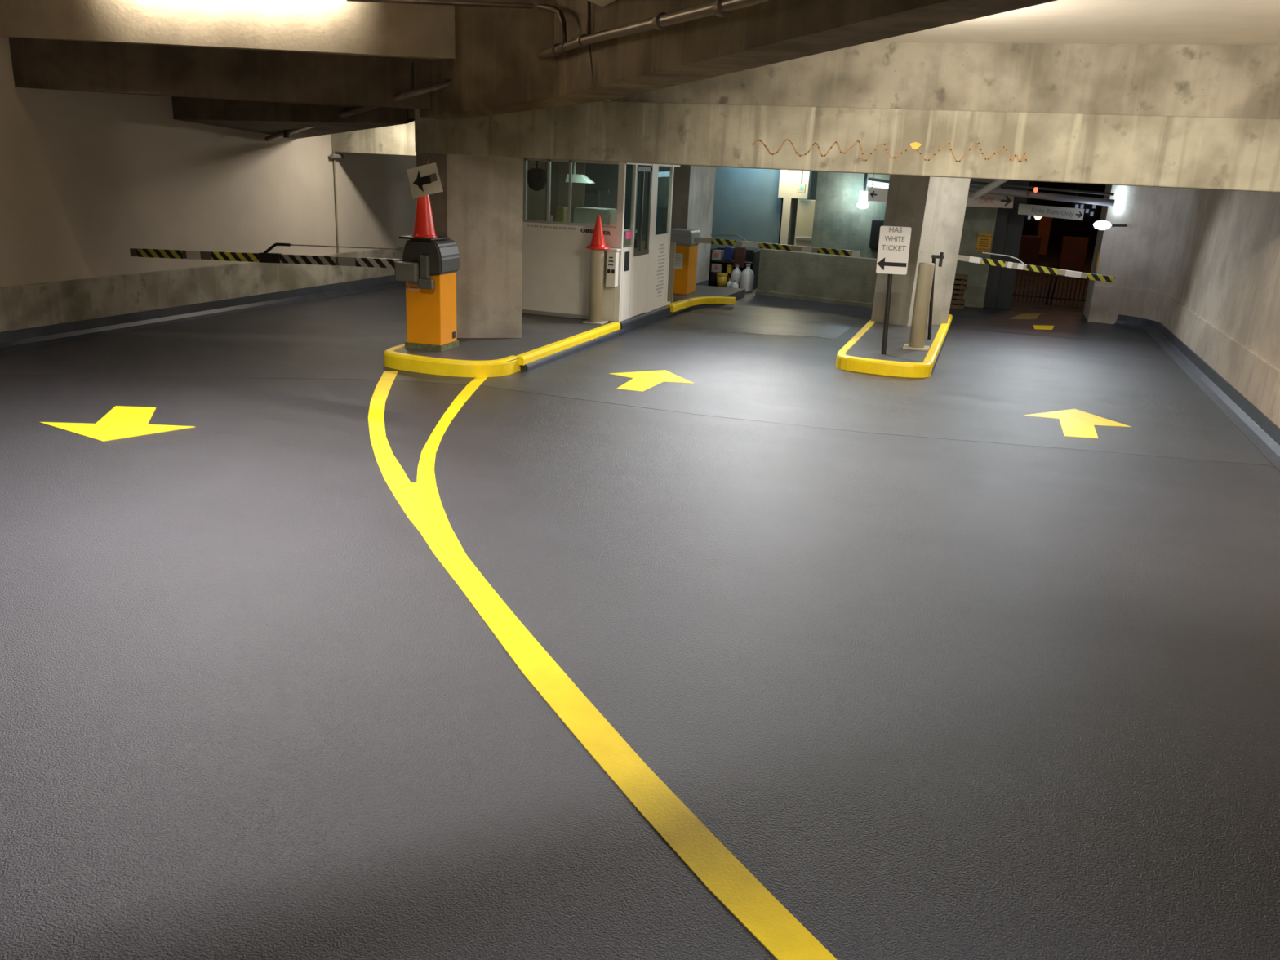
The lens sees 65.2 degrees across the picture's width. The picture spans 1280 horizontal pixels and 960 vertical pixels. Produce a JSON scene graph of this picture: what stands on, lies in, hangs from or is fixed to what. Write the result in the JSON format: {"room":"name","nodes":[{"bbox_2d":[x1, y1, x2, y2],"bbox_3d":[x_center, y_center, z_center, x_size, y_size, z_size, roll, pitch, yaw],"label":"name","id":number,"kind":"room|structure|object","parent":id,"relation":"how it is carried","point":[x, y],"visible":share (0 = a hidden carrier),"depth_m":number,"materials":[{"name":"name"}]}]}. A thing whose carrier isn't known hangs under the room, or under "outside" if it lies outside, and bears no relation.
{"room":"parking garage","nodes":[
{"label":"parking garage","id":0,"kind":"room"},
{"bbox_2d":[0,35,417,287],"bbox_3d":[-6.505,-3.836,10.643,0.400,4.600,35.000,8,18,18],"label":"wall","id":1,"kind":"structure","parent":0,"point":[87,179],"depth_m":12.09,"materials":[{"name":"beige concrete"}]},
{"bbox_2d":[0,246,404,332],"bbox_3d":[-6.383,-1.907,11.166,0.050,0.620,35.000,8,18,18],"label":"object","id":2,"kind":"structure","parent":1,"relation":"attached to","point":[45,304],"depth_m":12.33,"materials":[{"name":"concrete"}]},
{"bbox_2d":[0,275,405,351],"bbox_3d":[-6.626,-1.407,10.297,0.160,0.180,33.000,8,18,18],"label":"curb","id":3,"kind":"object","parent":1,"relation":"attached to","point":[14,340],"depth_m":12.55,"materials":[{"name":"grey concrete"}]},
{"bbox_2d":[329,133,343,253],"bbox_3d":[-4.628,-4.426,15.318,0.097,1.875,0.260,8,18,18],"label":"conduit","id":4,"kind":"object","parent":1,"relation":"attached to","point":[333,155],"visible":0.84,"depth_m":15.29,"materials":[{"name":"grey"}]},
{"bbox_2d":[0,280,1279,959],"bbox_3d":[-1.056,-0.679,9.577,20.000,0.306,35.000,8,18,18],"label":"floor","id":5,"kind":"structure","parent":0,"point":[940,699],"depth_m":4.59,"materials":[{"name":"grey concrete"}]},
{"bbox_2d":[39,405,195,441],"bbox_3d":[-4.074,-0.461,7.916,1.049,0.004,0.850,13,20,30],"label":"painted arrow","id":6,"kind":"object","parent":5,"relation":"on","point":[120,422],"visible":1,"depth_m":7.77,"materials":[{"name":"yellow paint"}]},
{"bbox_2d":[383,284,745,377],"bbox_3d":[-0.368,-2.277,14.037,2.100,0.165,8.763,8,18,18],"label":"traffic island","id":7,"kind":"object","parent":5,"relation":"on","point":[545,340],"visible":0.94,"depth_m":11.34,"materials":[{"name":"yellow paint"}]},
{"bbox_2d":[129,238,459,351],"bbox_3d":[-3.948,-2.231,11.215,4.086,1.150,0.582,8,18,18],"label":"gate","id":8,"kind":"object","parent":7,"relation":"on","point":[428,269],"visible":0.98,"depth_m":10.62,"materials":[{"name":"orange metal"}]},
{"bbox_2d":[399,195,448,240],"bbox_3d":[-2.243,-2.862,10.381,0.380,0.700,0.380,8,18,18],"label":"traffic cone","id":9,"kind":"object","parent":8,"relation":"on","point":[424,227],"visible":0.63,"depth_m":10.35,"materials":[{"name":"red plastic"}]},
{"bbox_2d":[406,157,443,199],"bbox_3d":[-2.146,-3.062,10.167,0.417,0.415,0.192,12,20,28],"label":"paper sign","id":10,"kind":"object","parent":9,"relation":"attached to","point":[424,180],"visible":1,"depth_m":10.10,"materials":[{"name":"white paper"}]},
{"bbox_2d":[402,238,459,275],"bbox_3d":[-2.216,-2.349,10.607,0.465,0.407,0.450,7,18,15],"label":"hood","id":11,"kind":"object","parent":8,"relation":"attached to","point":[442,255],"depth_m":10.40,"materials":[{"name":"grey metal"}]},
{"bbox_2d":[416,152,523,337],"bbox_3d":[-1.854,-2.873,11.519,1.196,2.376,0.833,-7,20,-27],"label":"concrete column","id":12,"kind":"structure","parent":7,"relation":"on","point":[479,207],"depth_m":11.25,"materials":[{"name":"grey concrete"}]},
{"bbox_2d":[582,248,608,324],"bbox_3d":[-0.562,-2.509,12.949,0.260,0.949,0.260,8,18,18],"label":"bollard","id":13,"kind":"object","parent":7,"relation":"on","point":[597,263],"visible":0.89,"depth_m":12.89,"materials":[{"name":"beige paint"}]},
{"bbox_2d":[586,214,609,249],"bbox_3d":[-0.531,-3.162,12.745,0.310,0.415,0.310,8,18,18],"label":"traffic cone","id":14,"kind":"object","parent":13,"relation":"on","point":[597,242],"visible":1,"depth_m":12.70,"materials":[{"name":"red plastic"}]},
{"bbox_2d":[521,157,679,322],"bbox_3d":[-0.857,-3.574,14.253,2.225,2.175,2.362,8,18,18],"label":"booth","id":15,"kind":"object","parent":7,"relation":"on","point":[557,259],"visible":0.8,"depth_m":13.36,"materials":[{"name":"white metal"}]},
{"bbox_2d":[527,160,546,191],"bbox_3d":[-1.378,-4.127,13.376,0.290,0.505,0.290,8,18,18],"label":"hanging bag","id":16,"kind":"object","parent":15,"relation":"hanging from","point":[536,177],"visible":0.91,"depth_m":13.30,"materials":[{"name":"black fabric"}]},
{"bbox_2d":[565,162,595,183],"bbox_3d":[-0.843,-4.444,14.275,0.360,0.388,0.250,8,18,18],"label":"lampshade","id":17,"kind":"object","parent":15,"relation":"hanging from","point":[575,178],"visible":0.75,"depth_m":14.24,"materials":[{"name":"white metal"}]},
{"bbox_2d":[585,188,608,207],"bbox_3d":[-0.669,-3.503,14.913,0.360,1.597,0.080,8,18,18],"label":"monitor stand","id":18,"kind":"object","parent":15,"relation":"on","point":[598,192],"visible":0.35,"depth_m":14.67,"materials":[{"name":"black paint"}]},
{"bbox_2d":[604,248,621,287],"bbox_3d":[-0.358,-2.746,12.936,0.166,0.482,0.144,8,18,18],"label":"box","id":19,"kind":"object","parent":15,"relation":"attached to","point":[612,254],"visible":0.94,"depth_m":12.89,"materials":[{"name":"white metal"}]},
{"bbox_2d":[607,257,614,273],"bbox_3d":[-0.372,-2.765,12.876,0.100,0.208,0.004,8,18,18],"label":"print","id":20,"kind":"object","parent":19,"relation":"attached to","point":[611,260],"depth_m":12.88,"materials":[{"name":"black"}]},
{"bbox_2d":[622,229,636,247],"bbox_3d":[-1.130,-2.941,13.855,2.010,1.110,0.700,8,18,18],"label":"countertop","id":21,"kind":"structure","parent":15,"relation":"on","point":[626,242],"depth_m":13.47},
{"bbox_2d":[555,206,568,222],"bbox_3d":[-1.063,-3.567,13.563,0.118,0.265,0.150,8,18,18],"label":"box","id":22,"kind":"object","parent":21,"relation":"on","point":[561,211],"visible":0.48,"depth_m":13.49,"materials":[{"name":"yellow"}]},
{"bbox_2d":[573,206,617,225],"bbox_3d":[-0.598,-3.526,13.488,0.504,0.273,0.400,8,18,18],"label":"cash register","id":23,"kind":"object","parent":21,"relation":"on","point":[585,215],"visible":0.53,"depth_m":13.31,"materials":[{"name":"grey plastic"}]},
{"bbox_2d":[662,164,715,284],"bbox_3d":[0.878,-4.864,17.868,0.450,2.646,1.620,8,18,18],"label":"concrete column","id":24,"kind":"structure","parent":7,"relation":"on","point":[693,189],"depth_m":17.39,"materials":[{"name":"grey concrete"}]},
{"bbox_2d":[665,228,860,294],"bbox_3d":[1.958,-3.443,16.200,3.175,1.026,0.601,8,18,18],"label":"gate","id":25,"kind":"object","parent":7,"relation":"on","point":[686,241],"visible":0.89,"depth_m":16.28,"materials":[{"name":"orange metal"}]},
{"bbox_2d":[665,228,700,245],"bbox_3d":[0.704,-4.008,16.515,0.462,0.250,0.560,8,18,18],"label":"hood","id":26,"kind":"object","parent":25,"relation":"attached to","point":[681,237],"depth_m":16.27,"materials":[{"name":"grey metal"}]},
{"bbox_2d":[368,371,836,959],"bbox_3d":[-0.417,0.543,5.251,1.391,0.004,11.343,-4,18,-20],"label":"road marking","id":27,"kind":"object","parent":5,"relation":"on","point":[784,936],"visible":1,"depth_m":3.94,"materials":[{"name":"yellow paint"}]},
{"bbox_2d":[608,369,694,391],"bbox_3d":[0.069,-1.027,10.363,0.965,0.004,0.891,-7,20,-28],"label":"painted arrow","id":28,"kind":"object","parent":5,"relation":"on","point":[642,381],"visible":1,"depth_m":10.45,"materials":[{"name":"yellow paint"}]},
{"bbox_2d":[709,272,716,286],"bbox_3d":[1.420,-3.831,19.123,0.118,0.266,0.200,8,18,18],"label":"drum","id":29,"kind":"object","parent":5,"relation":"on","point":[713,275],"visible":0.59,"depth_m":19.03,"materials":[{"name":"black paint"}]},
{"bbox_2d":[716,272,728,287],"bbox_3d":[1.537,-3.744,18.829,0.213,0.286,0.213,8,18,18],"label":"bucket","id":30,"kind":"object","parent":5,"relation":"on","point":[722,277],"visible":0.88,"depth_m":18.75,"materials":[{"name":"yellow plastic"}]},
{"bbox_2d":[726,279,732,287],"bbox_3d":[1.665,-3.641,18.647,0.110,0.208,0.110,8,18,18],"label":"jug","id":31,"kind":"object","parent":5,"relation":"on","point":[729,282],"visible":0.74,"depth_m":18.60,"materials":[{"name":"grey plastic"}]},
{"bbox_2d":[725,264,733,287],"bbox_3d":[1.710,-3.884,19.056,0.155,0.433,0.155,8,18,18],"label":"bucket","id":32,"kind":"object","parent":5,"relation":"on","point":[730,268],"visible":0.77,"depth_m":18.97,"materials":[{"name":"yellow plastic"}]},
{"bbox_2d":[708,247,759,289],"bbox_3d":[1.809,-4.046,19.138,0.862,0.702,0.500,8,18,18],"label":"storage shelf","id":33,"kind":"object","parent":5,"relation":"on","point":[753,256],"visible":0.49,"depth_m":19.05,"materials":[{"name":"black metal"}]},
{"bbox_2d":[711,262,724,272],"bbox_3d":[1.499,-4.076,19.174,0.181,0.160,0.325,8,18,18],"label":"carton","id":34,"kind":"object","parent":33,"relation":"on","point":[717,267],"visible":0.99,"depth_m":19.04,"materials":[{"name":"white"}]},
{"bbox_2d":[711,249,724,260],"bbox_3d":[1.488,-4.298,19.112,0.192,0.170,0.325,8,18,18],"label":"carton","id":35,"kind":"object","parent":33,"relation":"on","point":[717,255],"visible":0.8,"depth_m":18.97,"materials":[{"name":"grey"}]},
{"bbox_2d":[723,246,734,261],"bbox_3d":[1.683,-4.280,18.927,0.151,0.245,0.200,8,18,18],"label":"jerrycan","id":36,"kind":"object","parent":33,"relation":"on","point":[728,251],"visible":1,"depth_m":18.84,"materials":[{"name":"blue plastic"}]},
{"bbox_2d":[733,246,746,267],"bbox_3d":[1.876,-4.182,18.797,0.205,0.376,0.100,8,18,18],"label":"sack","id":37,"kind":"object","parent":33,"relation":"on","point":[740,252],"visible":0.99,"depth_m":18.75,"materials":[{"name":"brown fabric"}]},
{"bbox_2d":[730,280,738,288],"bbox_3d":[1.755,-3.608,18.569,0.150,0.200,0.150,8,18,18],"label":"jug","id":38,"kind":"object","parent":5,"relation":"on","point":[734,285],"visible":0.77,"depth_m":18.52,"materials":[{"name":"grey plastic"}]},
{"bbox_2d":[730,264,741,288],"bbox_3d":[1.808,-3.800,18.769,0.210,0.454,0.210,8,18,18],"label":"jug","id":39,"kind":"object","parent":5,"relation":"on","point":[736,273],"visible":0.71,"depth_m":18.68,"materials":[{"name":"grey plastic"}]},
{"bbox_2d":[739,264,754,292],"bbox_3d":[1.989,-3.745,18.553,0.250,0.493,0.250,8,18,18],"label":"jug","id":40,"kind":"object","parent":5,"relation":"on","point":[747,277],"visible":0.91,"depth_m":18.47,"materials":[{"name":"grey plastic"}]},
{"bbox_2d":[794,199,815,246],"bbox_3d":[3.559,-5.210,21.602,0.438,1.616,0.100,8,18,18],"label":"door","id":41,"kind":"structure","parent":5,"relation":"on","point":[806,208],"depth_m":21.50,"materials":[{"name":"beige metal"}]},
{"bbox_2d":[835,314,952,377],"bbox_3d":[3.512,-1.911,13.464,1.105,0.158,4.881,8,18,18],"label":"traffic island","id":42,"kind":"object","parent":5,"relation":"on","point":[862,353],"visible":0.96,"depth_m":11.87,"materials":[{"name":"yellow paint"}]},
{"bbox_2d":[875,226,911,354],"bbox_3d":[2.874,-2.178,11.554,0.354,1.462,0.066,8,18,18],"label":"arrow sign","id":43,"kind":"object","parent":42,"relation":"on","point":[894,243],"visible":1,"depth_m":11.41,"materials":[{"name":"white metal"}]},
{"bbox_2d":[902,262,934,351],"bbox_3d":[3.414,-2.107,12.138,0.300,1.027,0.300,8,18,18],"label":"bollard","id":44,"kind":"object","parent":42,"relation":"on","point":[926,270],"visible":1,"depth_m":12.07,"materials":[{"name":"beige paint"}]},
{"bbox_2d":[871,174,970,326],"bbox_3d":[3.974,-3.522,14.035,1.054,2.646,0.537,-7,20,-28],"label":"concrete column","id":45,"kind":"structure","parent":42,"relation":"on","point":[934,208],"depth_m":13.89,"materials":[{"name":"grey concrete"}]},
{"bbox_2d":[927,252,944,339],"bbox_3d":[3.773,-2.372,12.901,0.150,1.113,0.070,8,18,18],"label":"post","id":46,"kind":"object","parent":42,"relation":"on","point":[941,255],"visible":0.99,"depth_m":12.89,"materials":[{"name":"black metal"}]},
{"bbox_2d":[957,252,1115,283],"bbox_3d":[5.333,-2.854,14.825,3.106,1.026,0.551,8,18,18],"label":"gate","id":47,"kind":"object","parent":42,"relation":"on","point":[1022,266],"visible":0.39,"depth_m":14.82,"materials":[{"name":"white metal"}]},
{"bbox_2d":[950,273,968,309],"bbox_3d":[5.541,-3.327,17.625,0.387,0.570,0.350,8,18,18],"label":"pallets","id":48,"kind":"object","parent":5,"relation":"on","point":[957,301],"visible":0.55,"depth_m":17.47,"materials":[{"name":"brown wood"}]},
{"bbox_2d":[955,178,1000,307],"bbox_3d":[5.761,-4.574,17.923,1.141,2.790,0.700,8,18,18],"label":"concrete column","id":49,"kind":"structure","parent":5,"relation":"on","point":[977,220],"depth_m":17.65,"materials":[{"name":"grey concrete"}]},
{"bbox_2d":[975,233,992,252],"bbox_3d":[6.031,-4.159,17.540,0.240,0.302,0.016,8,18,18],"label":"notice","id":50,"kind":"object","parent":49,"relation":"attached to","point":[984,241],"visible":1,"depth_m":17.54,"materials":[{"name":"orange"}]},
{"bbox_2d":[982,180,1030,309],"bbox_3d":[6.535,-4.478,17.734,0.458,2.790,0.780,8,18,18],"label":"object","id":51,"kind":"object","parent":49,"relation":"attached to","point":[1009,224],"visible":0.64,"depth_m":17.52,"materials":[{"name":"grey"}]},
{"bbox_2d":[1010,313,1041,319],"bbox_3d":[6.596,-2.774,16.962,0.347,0.004,1.241,13,20,30],"label":"painted arrow","id":52,"kind":"object","parent":5,"relation":"on","point":[1027,316],"visible":1,"depth_m":16.89,"materials":[{"name":"yellow paint"}]},
{"bbox_2d":[1032,324,1053,329],"bbox_3d":[6.351,-2.399,15.723,0.326,0.004,0.651,8,18,18],"label":"painted arrow","id":53,"kind":"object","parent":5,"relation":"on","point":[1036,326],"visible":1,"depth_m":15.71,"materials":[{"name":"yellow paint"}]},
{"bbox_2d":[1023,408,1131,438],"bbox_3d":[4.099,-0.526,9.369,1.092,0.004,0.876,-8,20,-30],"label":"painted arrow","id":54,"kind":"object","parent":5,"relation":"on","point":[1073,422],"visible":1,"depth_m":9.46,"materials":[{"name":"yellow paint"}]},
{"bbox_2d":[584,163,783,250],"bbox_3d":[-1.266,-6.655,23.528,9.458,2.790,0.300,8,18,18],"label":"wall","id":55,"kind":"structure","parent":0,"point":[747,204],"depth_m":22.34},
{"bbox_2d":[777,169,812,244],"bbox_3d":[3.321,-5.881,21.746,0.633,2.790,0.300,8,18,18],"label":"pillar","id":56,"kind":"structure","parent":55,"relation":"attached to","point":[788,179],"depth_m":21.53,"materials":[{"name":"beige"}]},
{"bbox_2d":[778,171,817,245],"bbox_3d":[3.984,-6.083,22.493,1.306,2.790,1.600,8,18,18],"label":"wall","id":57,"kind":"structure","parent":0,"point":[815,174],"depth_m":23.10,"materials":[{"name":"beige paint"}]},
{"bbox_2d":[757,248,877,303],"bbox_3d":[3.584,-3.479,17.417,3.300,0.805,0.250,14,21,32],"label":"wall","id":58,"kind":"structure","parent":0,"point":[836,277],"depth_m":17.56,"materials":[{"name":"concrete"}]},
{"bbox_2d":[755,289,873,307],"bbox_3d":[3.482,-3.095,17.408,3.300,0.070,0.050,14,21,32],"label":"baseboard","id":59,"kind":"structure","parent":58,"relation":"attached to","point":[758,292],"depth_m":17.63,"materials":[{"name":"concrete"}]},
{"bbox_2d":[811,171,889,258],"bbox_3d":[5.003,-5.380,20.394,2.864,2.790,0.300,8,18,18],"label":"wall","id":60,"kind":"structure","parent":0,"point":[838,223],"depth_m":20.50,"materials":[{"name":"concrete"}]},
{"bbox_2d":[869,219,884,248],"bbox_3d":[4.940,-4.966,20.257,0.518,0.551,0.190,8,18,18],"label":"electrical box","id":61,"kind":"object","parent":60,"relation":"attached to","point":[876,224],"visible":0.48,"depth_m":20.22,"materials":[{"name":"black paint"}]},
{"bbox_2d":[867,177,888,188],"bbox_3d":[4.702,-5.794,19.554,0.493,0.204,0.120,8,18,18],"label":"lamp","id":62,"kind":"object","parent":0,"point":[884,185],"visible":0.65,"depth_m":19.52,"materials":[{"name":"white"}]},
{"bbox_2d":[587,0,1279,44],"bbox_3d":[3.856,-3.060,5.947,9.200,0.250,5.750,8,18,18],"label":"ceiling","id":63,"kind":"structure","parent":0,"point":[1199,22],"depth_m":7.58,"materials":[{"name":"beige concrete"}]},
{"bbox_2d":[414,42,1279,192],"bbox_3d":[1.788,-3.622,9.723,8.750,1.190,0.625,8,18,18],"label":"ceiling beam","id":64,"kind":"structure","parent":63,"relation":"attached to","point":[1184,116],"depth_m":9.10,"materials":[{"name":"concrete"}]},
{"bbox_2d":[910,142,920,149],"bbox_3d":[2.548,-3.092,9.258,0.102,0.064,0.005,8,18,18],"label":"light","id":65,"kind":"object","parent":64,"relation":"attached to","point":[913,145],"depth_m":9.26,"materials":[{"name":"yellow"}]},
{"bbox_2d":[971,179,1007,199],"bbox_3d":[5.353,-4.459,15.068,0.644,0.506,0.110,8,18,18],"label":"duct","id":66,"kind":"object","parent":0,"point":[996,183],"visible":0.66,"depth_m":15.08,"materials":[{"name":"grey metal"}]},
{"bbox_2d":[1083,184,1279,369],"bbox_3d":[3.946,-1.248,3.933,1.500,4.600,28.400,8,18,18],"label":"wall","id":67,"kind":"structure","parent":0,"point":[1216,253],"depth_m":13.20,"materials":[{"name":"concrete"}]},
{"bbox_2d":[968,185,1115,206],"bbox_3d":[6.186,-4.519,15.850,2.461,0.229,0.104,8,18,18],"label":"pipe","id":68,"kind":"object","parent":67,"relation":"attached to","point":[1022,193],"visible":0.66,"depth_m":15.74,"materials":[{"name":"grey metal"}]},
{"bbox_2d":[969,181,1114,195],"bbox_3d":[6.140,-4.599,15.733,2.432,0.126,0.040,8,18,18],"label":"pipe","id":69,"kind":"object","parent":67,"relation":"attached to","point":[971,182],"visible":0.66,"depth_m":15.63,"materials":[{"name":"grey metal"}]},
{"bbox_2d":[1093,251,1099,271],"bbox_3d":[7.569,-3.617,16.577,0.013,0.305,0.250,8,18,18],"label":"notice","id":70,"kind":"object","parent":67,"relation":"attached to","point":[1098,253],"visible":1,"depth_m":16.51,"materials":[{"name":"orange"}]},
{"bbox_2d":[1093,220,1127,230],"bbox_3d":[7.452,-4.050,15.906,0.716,0.145,0.268,-12,23,-40],"label":"wall lamp","id":71,"kind":"object","parent":67,"relation":"attached to","point":[1101,224],"visible":1,"depth_m":15.70,"materials":[{"name":"white glass"}]},
{"bbox_2d":[1088,284,1279,427],"bbox_3d":[3.457,0.769,4.115,1.030,0.600,27.330,8,18,18],"label":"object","id":72,"kind":"structure","parent":67,"relation":"attached to","point":[1255,378],"depth_m":12.34,"materials":[{"name":"concrete"}]},
{"bbox_2d":[1112,314,1279,471],"bbox_3d":[3.557,1.021,4.061,0.618,0.180,27.164,8,18,18],"label":"curb","id":73,"kind":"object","parent":67,"relation":"attached to","point":[1263,433],"depth_m":10.87,"materials":[{"name":"grey concrete"}]},
{"bbox_3d":[2.337,-6.193,17.567,20.000,0.220,15.350,8,18,18],"label":"ceiling","id":74,"kind":"structure","parent":0,"visible":0},
{"bbox_2d":[331,120,546,162],"bbox_3d":[-2.999,-5.143,14.830,3.300,0.680,0.600,8,18,18],"label":"ceiling beam","id":75,"kind":"structure","parent":74,"relation":"attached to","point":[397,140],"depth_m":14.85,"materials":[{"name":"concrete"}]},
{"bbox_2d":[795,170,805,192],"bbox_3d":[3.429,-6.590,21.074,0.190,1.028,0.066,8,18,18],"label":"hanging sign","id":76,"kind":"object","parent":74,"relation":"hanging from","point":[801,188],"visible":0.92,"depth_m":21.17,"materials":[{"name":"white plastic"}]},
{"bbox_2d":[856,173,868,208],"bbox_3d":[4.459,-6.003,19.747,0.240,1.266,0.240,8,18,18],"label":"pendant lamp","id":77,"kind":"object","parent":74,"relation":"hanging from","point":[863,203],"visible":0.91,"depth_m":19.81,"materials":[{"name":"white glass"}]},
{"bbox_2d":[867,174,888,202],"bbox_3d":[4.142,-5.285,17.045,0.441,1.057,0.024,8,18,18],"label":"hanging sign","id":78,"kind":"object","parent":74,"relation":"hanging from","point":[874,194],"visible":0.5,"depth_m":17.18,"materials":[{"name":"beige metal"}]},
{"bbox_2d":[965,180,1013,208],"bbox_3d":[5.717,-4.993,16.333,0.847,1.048,0.024,8,18,18],"label":"hanging sign","id":79,"kind":"object","parent":74,"relation":"hanging from","point":[987,200],"visible":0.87,"depth_m":16.43,"materials":[{"name":"beige metal"}]},
{"bbox_2d":[1017,181,1084,220],"bbox_3d":[6.776,-4.869,16.313,1.014,1.177,0.024,8,18,18],"label":"hanging sign","id":80,"kind":"object","parent":74,"relation":"hanging from","point":[1069,213],"visible":0.98,"depth_m":16.44,"materials":[{"name":"beige metal"}]},
{"bbox_3d":[-3.397,-3.036,1.234,20.000,0.250,20.200,8,18,18],"label":"ceiling","id":81,"kind":"structure","parent":0,"visible":0},
{"bbox_2d":[0,0,455,59],"bbox_3d":[-3.713,-5.060,10.234,5.397,1.290,0.450,1,17,-5],"label":"ceiling beam","id":82,"kind":"structure","parent":81,"relation":"attached to","point":[338,27],"depth_m":10.12,"materials":[{"name":"concrete"}]},
{"bbox_2d":[8,37,431,109],"bbox_3d":[-4.307,-4.409,10.627,4.225,0.700,0.572,1,17,-6],"label":"ceiling beam","id":83,"kind":"structure","parent":82,"relation":"attached to","point":[207,73],"depth_m":10.38,"materials":[{"name":"concrete"}]},
{"bbox_2d":[408,0,1057,119],"bbox_3d":[0.411,-3.301,6.178,1.560,1.860,10.968,-5,19,-23],"label":"ceiling beam","id":84,"kind":"structure","parent":81,"relation":"attached to","point":[496,68],"depth_m":7.34,"materials":[{"name":"concrete"}]},
{"bbox_2d":[346,0,566,50],"bbox_3d":[-1.548,-4.334,9.591,2.697,0.538,0.850,13,20,30],"label":"conduit","id":85,"kind":"object","parent":84,"relation":"attached to","point":[511,5],"visible":1,"depth_m":9.69,"materials":[{"name":"grey metal"}]},
{"bbox_2d":[264,0,771,141],"bbox_3d":[-1.197,-3.616,9.353,2.222,0.993,11.761,-8,20,-30],"label":"pipe","id":86,"kind":"object","parent":84,"relation":"attached to","point":[721,8],"visible":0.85,"depth_m":7.02,"materials":[{"name":"grey metal"}]},
{"bbox_2d":[586,0,594,92],"bbox_3d":[-0.400,-3.616,8.170,0.030,0.852,0.306,-3,18,-17],"label":"conduit","id":87,"kind":"object","parent":84,"relation":"attached to","point":[588,3],"visible":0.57,"depth_m":8.20,"materials":[{"name":"grey metal"}]},
{"label":"outside","id":88,"kind":"structure","parent":0,"visible":0},
{"bbox_2d":[1022,181,1106,247],"bbox_3d":[18.767,-15.410,36.323,15.000,14.300,0.400,8,18,18],"label":"wall","id":89,"kind":"structure","parent":88,"point":[1060,227],"depth_m":38.46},
{"bbox_3d":[-4.007,-4.899,11.321,3.600,0.150,2.750,8,18,18],"label":"ceiling","id":90,"kind":"structure","parent":0,"visible":0},
{"bbox_2d":[171,96,414,138],"bbox_3d":[-3.721,-4.765,12.565,3.420,0.920,2.580,8,18,18],"label":"ceiling beam","id":91,"kind":"structure","parent":90,"relation":"attached to","point":[260,117],"depth_m":11.78,"materials":[{"name":"concrete"}]},
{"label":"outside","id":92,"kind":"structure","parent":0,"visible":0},
{"bbox_2d":[982,244,1094,316],"bbox_3d":[13.049,-5.813,28.259,10.200,0.310,25.100,8,18,18],"label":"ground","id":93,"kind":"structure","parent":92,"point":[1051,260],"depth_m":21.56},
{"bbox_2d":[1017,235,1041,265],"bbox_3d":[11.064,-6.578,28.595,0.640,0.769,0.600,8,18,18],"label":"planter","id":94,"kind":"object","parent":93,"relation":"on","point":[1029,247],"visible":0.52,"depth_m":28.30,"materials":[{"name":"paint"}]},
{"bbox_2d":[1032,215,1042,235],"bbox_3d":[11.833,-7.301,29.979,0.240,1.395,0.234,8,18,18],"label":"street lamp","id":95,"kind":"object","parent":93,"relation":"on","point":[1037,218],"visible":0.52,"depth_m":29.84,"materials":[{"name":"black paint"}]},
{"bbox_2d":[1037,216,1052,254],"bbox_3d":[13.393,-8.223,33.279,0.383,1.334,1.500,8,18,18],"label":"building","id":96,"kind":"structure","parent":93,"relation":"on","point":[1045,223],"depth_m":32.59,"materials":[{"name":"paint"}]},
{"bbox_2d":[1012,271,1088,306],"bbox_3d":[7.947,-3.549,18.748,1.914,0.566,0.133,8,18,18],"label":"railing","id":97,"kind":"object","parent":93,"relation":"on","point":[1051,277],"visible":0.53,"depth_m":18.83,"materials":[{"name":"red metal"}]},
{"bbox_2d":[1057,235,1088,271],"bbox_3d":[11.824,-6.193,27.325,0.631,0.858,0.600,8,18,18],"label":"planter","id":98,"kind":"object","parent":93,"relation":"on","point":[1073,253],"visible":0.99,"depth_m":27.06,"materials":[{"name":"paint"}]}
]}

